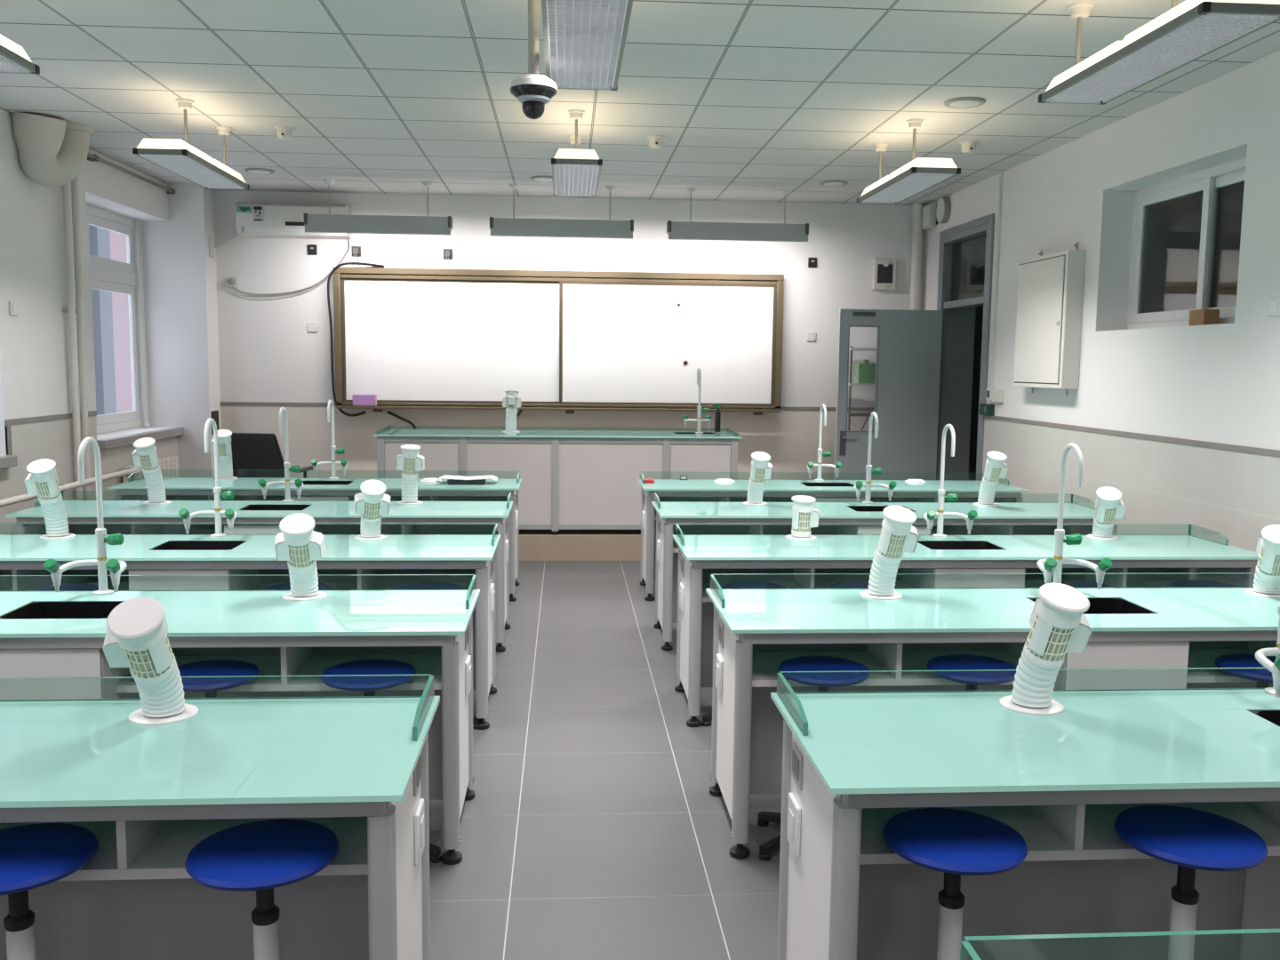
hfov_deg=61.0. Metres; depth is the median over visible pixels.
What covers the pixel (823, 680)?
stool
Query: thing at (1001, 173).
conduit
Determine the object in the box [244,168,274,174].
ceiling speaker
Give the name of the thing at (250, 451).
office chair
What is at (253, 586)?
shelf
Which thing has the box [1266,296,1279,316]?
light switch
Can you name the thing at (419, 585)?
stool
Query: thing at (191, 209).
wall column
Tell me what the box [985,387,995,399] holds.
switch
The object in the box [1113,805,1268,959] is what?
stool
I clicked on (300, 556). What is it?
grille
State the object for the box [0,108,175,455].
wall
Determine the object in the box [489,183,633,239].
lamp
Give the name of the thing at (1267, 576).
extraction hood
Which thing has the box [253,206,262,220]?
print
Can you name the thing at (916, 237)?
downpipe
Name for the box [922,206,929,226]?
grille
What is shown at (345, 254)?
power cord
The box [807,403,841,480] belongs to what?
tap
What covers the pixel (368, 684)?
stool
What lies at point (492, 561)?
socket
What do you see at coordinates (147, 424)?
crumpled paper
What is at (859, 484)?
tap
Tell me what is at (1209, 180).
window
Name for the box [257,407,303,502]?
tap
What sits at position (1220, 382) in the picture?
wall
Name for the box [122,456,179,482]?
radiator
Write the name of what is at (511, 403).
grille
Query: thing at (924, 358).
door
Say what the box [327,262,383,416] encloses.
cable
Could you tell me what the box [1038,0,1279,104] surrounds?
pendant lamp
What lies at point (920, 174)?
pendant lamp
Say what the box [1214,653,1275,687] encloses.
stool
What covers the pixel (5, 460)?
windowsill
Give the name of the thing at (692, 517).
lab bench
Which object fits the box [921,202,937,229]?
wall speaker
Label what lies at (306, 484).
sink
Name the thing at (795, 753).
socket
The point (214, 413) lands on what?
wall box
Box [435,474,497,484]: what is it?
plastic tray
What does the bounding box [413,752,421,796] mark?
socket
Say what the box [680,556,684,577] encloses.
socket
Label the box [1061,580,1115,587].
stool
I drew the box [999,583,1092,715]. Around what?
extraction hood
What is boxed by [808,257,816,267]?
wall socket
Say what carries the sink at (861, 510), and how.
in the lab bench at (692, 517)
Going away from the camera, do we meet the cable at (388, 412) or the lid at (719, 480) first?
the lid at (719, 480)
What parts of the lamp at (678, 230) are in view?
hanging rod, hanging rod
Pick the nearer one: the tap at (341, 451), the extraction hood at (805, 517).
the extraction hood at (805, 517)
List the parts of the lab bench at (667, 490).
leg, panel, leg, modesty panel, frame, cabinet door, panel, leg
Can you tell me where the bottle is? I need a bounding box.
[712,404,721,431]
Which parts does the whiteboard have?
sliding panel, sliding panel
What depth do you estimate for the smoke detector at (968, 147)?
7.27 m
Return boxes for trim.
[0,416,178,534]
[4,410,96,455]
[219,401,874,411]
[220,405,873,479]
[984,415,1279,456]
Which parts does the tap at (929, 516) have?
green knob, outlet arm, green knob, green knob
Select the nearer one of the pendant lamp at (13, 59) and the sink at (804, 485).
the pendant lamp at (13, 59)
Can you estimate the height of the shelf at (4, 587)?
0.022 m
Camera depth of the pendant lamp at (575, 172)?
6.50 m
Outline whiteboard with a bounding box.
[333,266,783,415]
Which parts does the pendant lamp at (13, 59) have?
frame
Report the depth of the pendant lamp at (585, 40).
3.80 m
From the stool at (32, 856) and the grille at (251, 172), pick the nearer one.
the stool at (32, 856)
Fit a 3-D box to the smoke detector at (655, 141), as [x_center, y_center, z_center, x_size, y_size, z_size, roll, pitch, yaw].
[0.107,-2.251,7.252,0.124,0.074,0.124,0,6,-4]
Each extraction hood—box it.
[24,458,76,539]
[102,597,198,725]
[131,437,171,504]
[210,429,237,479]
[274,512,327,600]
[353,479,390,540]
[396,444,424,504]
[502,390,521,431]
[742,451,772,505]
[785,495,819,540]
[859,505,918,599]
[973,450,1008,506]
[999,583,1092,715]
[1085,486,1125,539]
[1243,524,1279,598]
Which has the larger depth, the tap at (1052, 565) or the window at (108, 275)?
the window at (108, 275)
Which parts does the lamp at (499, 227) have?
hanging rod, hanging rod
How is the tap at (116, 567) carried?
on the lab bench at (44, 633)
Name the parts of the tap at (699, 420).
outlet arm, green knob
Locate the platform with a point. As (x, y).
(533, 545)
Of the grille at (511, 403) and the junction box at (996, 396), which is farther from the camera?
the grille at (511, 403)
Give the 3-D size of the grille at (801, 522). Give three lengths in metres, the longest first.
0.114 x 0.093 x 0.093 m
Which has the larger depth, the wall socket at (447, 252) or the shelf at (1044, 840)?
the wall socket at (447, 252)
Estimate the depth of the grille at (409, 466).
6.22 m
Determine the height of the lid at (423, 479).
0.018 m
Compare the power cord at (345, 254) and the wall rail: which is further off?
the power cord at (345, 254)
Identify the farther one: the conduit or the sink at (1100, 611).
the conduit
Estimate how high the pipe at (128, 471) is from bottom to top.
0.080 m
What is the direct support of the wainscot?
attached to the wall at (1220, 382)
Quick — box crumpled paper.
[143,422,167,427]
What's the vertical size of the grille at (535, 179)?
0.007 m
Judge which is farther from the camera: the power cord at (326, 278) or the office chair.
the power cord at (326, 278)
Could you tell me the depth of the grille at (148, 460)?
6.02 m
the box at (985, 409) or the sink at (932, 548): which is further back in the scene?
the box at (985, 409)
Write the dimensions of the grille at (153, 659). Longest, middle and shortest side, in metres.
0.114 x 0.093 x 0.093 m
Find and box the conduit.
[989,171,1003,387]
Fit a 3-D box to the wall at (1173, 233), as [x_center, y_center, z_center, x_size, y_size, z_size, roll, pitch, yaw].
[4.065,-0.740,7.759,1.950,3.298,9.200,0,6,-4]
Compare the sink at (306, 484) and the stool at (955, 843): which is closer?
the stool at (955, 843)
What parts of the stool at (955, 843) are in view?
post, seat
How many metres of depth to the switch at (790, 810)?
2.59 m
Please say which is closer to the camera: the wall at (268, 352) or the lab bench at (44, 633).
the lab bench at (44, 633)
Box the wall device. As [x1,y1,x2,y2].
[872,257,896,290]
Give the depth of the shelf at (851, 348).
9.82 m
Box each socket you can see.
[225,275,239,287]
[307,244,317,255]
[307,322,317,331]
[352,246,360,265]
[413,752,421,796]
[416,754,421,787]
[443,248,452,268]
[464,623,469,650]
[466,625,469,644]
[490,558,493,577]
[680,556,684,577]
[718,618,724,648]
[718,624,721,642]
[791,741,803,790]
[792,750,799,781]
[806,331,815,341]
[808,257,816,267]
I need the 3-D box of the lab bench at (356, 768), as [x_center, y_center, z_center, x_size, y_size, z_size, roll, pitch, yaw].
[-1.771,0.906,2.310,2.600,0.810,0.620,0,6,-4]
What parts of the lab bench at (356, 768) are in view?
modesty panel, frame, leg, panel, leg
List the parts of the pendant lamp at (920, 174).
hanging rod, frame, hanging rod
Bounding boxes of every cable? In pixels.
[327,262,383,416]
[387,410,416,429]
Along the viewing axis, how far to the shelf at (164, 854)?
2.28 m
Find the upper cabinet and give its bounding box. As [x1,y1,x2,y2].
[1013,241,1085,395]
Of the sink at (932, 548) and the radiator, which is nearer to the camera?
the sink at (932, 548)
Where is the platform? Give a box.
[518,529,640,560]
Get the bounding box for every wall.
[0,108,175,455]
[214,190,925,407]
[921,50,1279,450]
[968,181,1244,479]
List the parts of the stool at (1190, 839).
post, seat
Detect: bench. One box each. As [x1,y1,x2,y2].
[0,522,501,729]
[0,574,479,864]
[0,674,439,959]
[5,490,513,652]
[106,469,521,601]
[373,425,742,535]
[638,471,1029,600]
[651,492,1125,650]
[672,523,1258,727]
[705,572,1279,858]
[770,667,1279,959]
[960,928,1279,959]
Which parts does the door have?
handle, lever, frame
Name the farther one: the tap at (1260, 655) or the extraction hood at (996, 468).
the extraction hood at (996, 468)
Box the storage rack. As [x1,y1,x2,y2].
[848,346,876,431]
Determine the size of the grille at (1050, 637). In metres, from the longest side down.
0.114 x 0.093 x 0.093 m
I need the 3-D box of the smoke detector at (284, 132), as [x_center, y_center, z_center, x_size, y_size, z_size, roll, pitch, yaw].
[-2.323,-2.263,7.105,0.124,0.074,0.124,0,6,-4]
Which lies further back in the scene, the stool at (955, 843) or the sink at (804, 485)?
the sink at (804, 485)
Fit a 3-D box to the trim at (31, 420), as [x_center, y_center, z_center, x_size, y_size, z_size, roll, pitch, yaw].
[-3.587,0.245,1.969,0.016,0.215,12.140,0,6,-4]
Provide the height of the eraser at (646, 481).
0.028 m
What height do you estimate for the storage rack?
1.750 m
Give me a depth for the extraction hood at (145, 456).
6.05 m
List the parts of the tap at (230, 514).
green knob, outlet arm, green knob, green knob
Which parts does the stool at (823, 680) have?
leg, leg, seat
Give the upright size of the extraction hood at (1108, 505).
0.256 m
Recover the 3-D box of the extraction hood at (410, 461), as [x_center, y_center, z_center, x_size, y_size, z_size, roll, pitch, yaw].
[-1.323,-0.034,6.269,0.164,0.340,0.170,0,6,-4]
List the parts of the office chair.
backrest, frame, armrest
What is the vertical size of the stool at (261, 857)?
0.606 m
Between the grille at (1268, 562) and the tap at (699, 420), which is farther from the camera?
the tap at (699, 420)
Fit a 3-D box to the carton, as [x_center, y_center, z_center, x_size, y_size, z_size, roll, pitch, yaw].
[2.067,-0.993,9.944,0.160,0.216,0.140,0,6,-4]
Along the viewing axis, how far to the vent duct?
6.86 m
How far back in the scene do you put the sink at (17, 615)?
3.30 m
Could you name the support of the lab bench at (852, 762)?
on the floor
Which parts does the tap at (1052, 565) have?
green knob, outlet arm, green knob, green knob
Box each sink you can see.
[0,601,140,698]
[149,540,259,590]
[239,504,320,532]
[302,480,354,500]
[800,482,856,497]
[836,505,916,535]
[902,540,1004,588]
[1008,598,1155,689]
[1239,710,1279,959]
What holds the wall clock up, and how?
attached to the wall at (1220, 382)
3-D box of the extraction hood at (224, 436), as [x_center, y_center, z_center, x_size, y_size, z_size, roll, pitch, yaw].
[-2.847,-0.177,7.434,0.152,0.343,0.235,0,6,-4]
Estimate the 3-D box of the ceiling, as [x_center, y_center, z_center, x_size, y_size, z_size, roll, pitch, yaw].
[-0.266,-1.895,2.954,7.460,0.120,14.500,0,6,-4]
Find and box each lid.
[420,478,441,481]
[713,478,735,482]
[904,479,926,482]
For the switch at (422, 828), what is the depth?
2.52 m
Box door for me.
[833,213,994,479]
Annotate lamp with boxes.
[0,34,39,74]
[132,98,249,189]
[303,179,452,235]
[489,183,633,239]
[541,0,633,90]
[551,109,602,197]
[666,187,808,241]
[856,118,960,203]
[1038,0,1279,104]
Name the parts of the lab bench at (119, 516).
leg, panel, cabinet door, frame, leg, panel, leg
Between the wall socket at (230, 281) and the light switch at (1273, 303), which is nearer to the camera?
the light switch at (1273, 303)
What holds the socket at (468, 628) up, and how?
attached to the lab bench at (44, 633)
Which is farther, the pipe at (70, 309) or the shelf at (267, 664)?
the pipe at (70, 309)
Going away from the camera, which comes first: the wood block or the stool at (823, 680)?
the stool at (823, 680)
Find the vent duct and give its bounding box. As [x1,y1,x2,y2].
[10,112,94,187]
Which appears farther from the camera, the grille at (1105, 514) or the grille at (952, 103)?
the grille at (952, 103)
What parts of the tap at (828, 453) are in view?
green knob, outlet arm, green knob, green knob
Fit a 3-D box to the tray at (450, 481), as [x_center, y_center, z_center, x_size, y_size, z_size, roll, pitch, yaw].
[-1.167,0.008,7.351,0.260,0.030,0.180,0,6,-4]
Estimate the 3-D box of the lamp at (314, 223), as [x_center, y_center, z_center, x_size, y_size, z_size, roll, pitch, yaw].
[-2.206,-2.298,9.181,1.222,0.441,0.131,0,6,-4]
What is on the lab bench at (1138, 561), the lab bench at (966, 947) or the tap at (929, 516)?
the tap at (929, 516)
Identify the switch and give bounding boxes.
[8,301,17,315]
[420,814,424,847]
[469,665,471,686]
[715,664,719,683]
[788,808,793,840]
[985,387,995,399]
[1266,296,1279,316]
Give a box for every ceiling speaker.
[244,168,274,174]
[530,175,552,182]
[819,180,847,186]
[944,96,985,108]
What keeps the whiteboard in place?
attached to the wall at (268, 352)
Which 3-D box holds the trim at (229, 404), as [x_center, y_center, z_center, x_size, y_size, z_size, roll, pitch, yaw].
[-0.591,-0.684,10.160,6.510,0.035,0.016,0,6,-4]
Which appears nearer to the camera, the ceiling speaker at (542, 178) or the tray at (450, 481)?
the tray at (450, 481)
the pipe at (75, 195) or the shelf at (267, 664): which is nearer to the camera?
the shelf at (267, 664)
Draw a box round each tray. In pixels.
[336,406,780,412]
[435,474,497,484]
[446,479,485,484]
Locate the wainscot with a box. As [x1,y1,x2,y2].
[982,418,1279,559]
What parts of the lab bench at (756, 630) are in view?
leg, panel, leg, modesty panel, frame, cabinet door, modesty panel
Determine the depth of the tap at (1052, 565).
3.97 m
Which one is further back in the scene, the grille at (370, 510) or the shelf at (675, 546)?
the shelf at (675, 546)
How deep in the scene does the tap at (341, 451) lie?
7.52 m
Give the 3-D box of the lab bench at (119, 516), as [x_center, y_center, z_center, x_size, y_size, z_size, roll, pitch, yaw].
[-2.029,0.501,6.083,2.600,0.810,0.620,0,6,-4]
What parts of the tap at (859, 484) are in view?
green knob, outlet arm, green knob, green knob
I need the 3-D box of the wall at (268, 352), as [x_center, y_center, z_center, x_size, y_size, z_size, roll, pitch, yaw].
[-0.769,-1.066,10.216,7.460,3.078,0.200,0,6,-4]
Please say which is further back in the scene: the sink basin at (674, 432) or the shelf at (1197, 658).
the sink basin at (674, 432)
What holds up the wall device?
attached to the wall at (268, 352)
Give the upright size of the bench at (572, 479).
0.830 m
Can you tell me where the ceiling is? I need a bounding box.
[0,0,1279,205]
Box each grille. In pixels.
[33,476,60,500]
[123,632,174,679]
[138,451,159,471]
[217,441,231,456]
[248,170,271,174]
[288,544,313,567]
[361,502,381,519]
[401,458,417,475]
[505,397,517,409]
[534,177,552,181]
[749,468,765,483]
[792,512,811,532]
[823,182,843,185]
[876,528,906,559]
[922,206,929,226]
[949,100,980,107]
[983,464,1001,482]
[1025,614,1074,662]
[1094,504,1116,525]
[1256,546,1279,575]
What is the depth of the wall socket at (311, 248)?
9.84 m
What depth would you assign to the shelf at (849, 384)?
9.85 m
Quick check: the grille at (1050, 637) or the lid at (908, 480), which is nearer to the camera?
the grille at (1050, 637)
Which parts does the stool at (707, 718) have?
leg, seat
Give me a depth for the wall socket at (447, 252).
9.92 m
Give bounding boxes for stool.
[0,823,98,959]
[28,583,98,590]
[177,659,259,697]
[184,818,339,959]
[263,582,332,590]
[320,658,441,863]
[395,582,480,729]
[701,581,785,726]
[757,656,869,861]
[829,580,895,588]
[882,808,1027,959]
[927,654,1016,690]
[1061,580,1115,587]
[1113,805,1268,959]
[1169,579,1234,587]
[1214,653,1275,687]
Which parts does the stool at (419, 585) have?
seat, leg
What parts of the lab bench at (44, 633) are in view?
cabinet door, frame, modesty panel, leg, panel, leg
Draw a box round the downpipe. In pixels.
[909,203,923,310]
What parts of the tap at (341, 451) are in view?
green knob, outlet arm, green knob, green knob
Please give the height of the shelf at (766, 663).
0.022 m
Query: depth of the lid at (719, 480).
7.62 m
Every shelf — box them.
[0,583,128,591]
[0,816,367,880]
[115,654,441,692]
[249,582,470,590]
[672,539,678,552]
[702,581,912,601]
[752,649,1019,687]
[848,347,876,351]
[848,383,874,385]
[859,801,1279,864]
[1024,580,1176,587]
[1186,648,1256,682]
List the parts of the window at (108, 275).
sash, sash, frame, sill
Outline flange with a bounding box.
[208,236,214,257]
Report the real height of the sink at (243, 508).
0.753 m
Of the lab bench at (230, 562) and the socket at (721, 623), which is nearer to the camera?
the socket at (721, 623)
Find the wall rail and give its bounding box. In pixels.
[87,152,175,193]
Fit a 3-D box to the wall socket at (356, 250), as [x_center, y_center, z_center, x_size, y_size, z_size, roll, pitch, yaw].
[-2.577,-2.032,9.863,0.080,0.176,0.050,0,6,-4]
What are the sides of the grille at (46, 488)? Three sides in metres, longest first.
0.114 x 0.093 x 0.093 m
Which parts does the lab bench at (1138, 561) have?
leg, panel, leg, modesty panel, frame, cabinet door, panel, leg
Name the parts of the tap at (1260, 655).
outlet arm, green knob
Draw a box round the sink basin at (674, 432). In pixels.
[673,432,714,433]
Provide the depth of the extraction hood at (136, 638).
2.36 m
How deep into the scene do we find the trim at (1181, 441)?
6.22 m
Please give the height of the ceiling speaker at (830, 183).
0.020 m
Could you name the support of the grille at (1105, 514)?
attached to the extraction hood at (1108, 505)
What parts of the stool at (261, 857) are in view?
seat, post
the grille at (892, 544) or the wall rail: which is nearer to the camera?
the grille at (892, 544)
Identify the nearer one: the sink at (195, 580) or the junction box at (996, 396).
the sink at (195, 580)
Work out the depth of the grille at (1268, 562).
3.92 m
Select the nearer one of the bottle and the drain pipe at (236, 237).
the bottle
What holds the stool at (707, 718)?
on the floor
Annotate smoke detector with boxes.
[274,126,294,140]
[647,135,664,148]
[959,140,978,153]
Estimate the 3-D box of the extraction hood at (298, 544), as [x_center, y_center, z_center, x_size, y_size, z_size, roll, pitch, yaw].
[-1.153,0.260,3.708,0.162,0.303,0.251,0,6,-4]
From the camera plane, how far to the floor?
3.83 m
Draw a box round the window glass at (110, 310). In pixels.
[88,224,132,415]
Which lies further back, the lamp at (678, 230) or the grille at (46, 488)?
the lamp at (678, 230)
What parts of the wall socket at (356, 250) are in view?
plate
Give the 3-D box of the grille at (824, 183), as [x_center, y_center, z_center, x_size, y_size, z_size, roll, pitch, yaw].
[1.598,-2.438,8.970,0.180,0.007,0.180,0,6,-4]
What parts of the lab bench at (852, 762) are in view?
leg, panel, leg, modesty panel, frame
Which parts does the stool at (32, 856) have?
post, seat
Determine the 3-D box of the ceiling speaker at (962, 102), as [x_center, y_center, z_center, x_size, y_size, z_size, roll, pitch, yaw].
[1.851,-2.146,6.197,0.230,0.020,0.230,0,6,-4]
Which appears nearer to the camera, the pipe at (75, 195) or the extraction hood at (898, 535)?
the extraction hood at (898, 535)
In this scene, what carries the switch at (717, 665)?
attached to the lab bench at (756, 630)
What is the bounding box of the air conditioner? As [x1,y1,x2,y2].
[235,202,351,239]
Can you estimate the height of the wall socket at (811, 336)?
0.086 m
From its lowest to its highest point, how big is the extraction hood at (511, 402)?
0.346 m
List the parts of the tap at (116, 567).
green knob, outlet arm, green knob, green knob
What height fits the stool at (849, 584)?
0.606 m
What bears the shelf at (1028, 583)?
attached to the lab bench at (1138, 561)
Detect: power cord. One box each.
[229,278,327,298]
[232,236,349,295]
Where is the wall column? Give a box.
[168,184,220,477]
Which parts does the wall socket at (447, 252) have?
plate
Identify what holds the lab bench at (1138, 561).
on the floor
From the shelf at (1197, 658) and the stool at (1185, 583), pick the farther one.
the stool at (1185, 583)
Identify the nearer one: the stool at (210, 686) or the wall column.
the stool at (210, 686)
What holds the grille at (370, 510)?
attached to the extraction hood at (372, 503)
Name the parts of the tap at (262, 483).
green knob, outlet arm, green knob, green knob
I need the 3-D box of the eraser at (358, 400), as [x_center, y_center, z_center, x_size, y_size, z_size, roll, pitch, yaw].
[-2.506,-0.726,9.899,0.212,0.105,0.055,0,6,-4]
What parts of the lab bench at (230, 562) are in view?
cabinet door, frame, modesty panel, leg, panel, leg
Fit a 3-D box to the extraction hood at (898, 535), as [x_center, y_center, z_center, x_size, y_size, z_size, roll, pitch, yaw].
[0.883,0.253,3.840,0.150,0.334,0.236,-2,7,-22]
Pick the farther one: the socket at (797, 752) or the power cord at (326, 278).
the power cord at (326, 278)
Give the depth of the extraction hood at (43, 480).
4.85 m
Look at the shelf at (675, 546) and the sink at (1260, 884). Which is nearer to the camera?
the sink at (1260, 884)
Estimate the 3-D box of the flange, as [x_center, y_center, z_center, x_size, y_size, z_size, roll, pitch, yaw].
[-3.804,-2.067,9.649,0.020,0.180,0.100,0,6,-4]
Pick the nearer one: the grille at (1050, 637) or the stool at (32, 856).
the stool at (32, 856)
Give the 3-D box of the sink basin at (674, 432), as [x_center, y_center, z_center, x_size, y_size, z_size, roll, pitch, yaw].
[0.459,-0.316,9.161,0.336,0.157,0.256,0,6,-4]
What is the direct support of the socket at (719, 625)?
attached to the lab bench at (756, 630)
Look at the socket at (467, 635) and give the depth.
3.74 m
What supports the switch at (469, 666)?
attached to the lab bench at (44, 633)
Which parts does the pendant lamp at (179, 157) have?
hanging rod, frame, hanging rod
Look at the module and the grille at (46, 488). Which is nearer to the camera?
the grille at (46, 488)
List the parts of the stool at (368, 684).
seat, leg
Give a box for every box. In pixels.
[211,410,219,434]
[979,403,994,415]
[985,387,1003,402]
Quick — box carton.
[855,360,875,383]
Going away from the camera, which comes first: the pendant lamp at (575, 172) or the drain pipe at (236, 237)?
the pendant lamp at (575, 172)
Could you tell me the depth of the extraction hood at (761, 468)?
6.33 m
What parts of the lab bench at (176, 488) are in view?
leg, panel, frame, cabinet door, leg, panel, leg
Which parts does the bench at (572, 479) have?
post, panel, post, panel, post, panel, post, panel, post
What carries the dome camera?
hanging from the ceiling
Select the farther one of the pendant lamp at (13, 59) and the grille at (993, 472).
the grille at (993, 472)
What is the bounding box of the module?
[680,475,687,479]
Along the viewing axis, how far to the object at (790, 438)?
10.14 m
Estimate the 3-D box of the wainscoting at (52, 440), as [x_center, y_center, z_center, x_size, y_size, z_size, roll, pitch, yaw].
[-3.650,0.657,2.845,0.012,1.150,13.800,0,6,-4]
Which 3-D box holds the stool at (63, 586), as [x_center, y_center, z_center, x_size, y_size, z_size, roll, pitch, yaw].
[-2.417,0.756,4.607,0.442,0.606,0.462,2,6,16]
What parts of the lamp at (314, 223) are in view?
hanging rod, hanging rod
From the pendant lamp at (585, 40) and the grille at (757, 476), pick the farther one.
the grille at (757, 476)
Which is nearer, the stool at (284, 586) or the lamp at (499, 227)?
the stool at (284, 586)
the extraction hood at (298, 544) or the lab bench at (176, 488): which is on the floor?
the lab bench at (176, 488)
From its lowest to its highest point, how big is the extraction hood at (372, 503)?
0.280 m
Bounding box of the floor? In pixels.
[428,560,781,959]
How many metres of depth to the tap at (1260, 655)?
2.68 m
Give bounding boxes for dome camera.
[509,0,557,119]
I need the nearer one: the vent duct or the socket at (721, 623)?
the socket at (721, 623)
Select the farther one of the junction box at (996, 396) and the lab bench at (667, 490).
the junction box at (996, 396)
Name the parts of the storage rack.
upright frame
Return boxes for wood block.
[1188,309,1219,325]
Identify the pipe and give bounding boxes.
[0,466,139,507]
[61,182,83,499]
[70,175,91,499]
[214,234,241,248]
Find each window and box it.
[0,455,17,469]
[85,203,183,449]
[1126,157,1246,329]
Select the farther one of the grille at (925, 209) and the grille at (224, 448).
the grille at (925, 209)
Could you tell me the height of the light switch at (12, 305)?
0.086 m
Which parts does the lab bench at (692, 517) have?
leg, panel, leg, modesty panel, frame, cabinet door, panel, leg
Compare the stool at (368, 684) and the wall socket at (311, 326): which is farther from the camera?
the wall socket at (311, 326)
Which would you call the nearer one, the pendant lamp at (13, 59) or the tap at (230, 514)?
the pendant lamp at (13, 59)
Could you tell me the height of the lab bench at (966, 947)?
0.810 m
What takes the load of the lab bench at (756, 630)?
on the floor
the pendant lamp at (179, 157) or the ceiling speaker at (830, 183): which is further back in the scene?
the ceiling speaker at (830, 183)
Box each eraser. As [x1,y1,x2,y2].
[352,394,376,406]
[644,479,654,483]
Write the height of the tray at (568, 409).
0.022 m
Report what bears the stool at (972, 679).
on the floor
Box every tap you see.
[43,437,127,595]
[178,417,237,536]
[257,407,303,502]
[310,400,347,479]
[682,367,711,433]
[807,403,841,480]
[854,411,895,503]
[923,424,977,537]
[1036,443,1111,589]
[1255,605,1279,697]
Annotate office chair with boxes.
[231,432,318,477]
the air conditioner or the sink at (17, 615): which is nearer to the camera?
the sink at (17, 615)
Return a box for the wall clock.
[936,197,951,223]
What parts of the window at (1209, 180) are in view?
sash, sash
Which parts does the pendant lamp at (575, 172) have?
hanging rod, frame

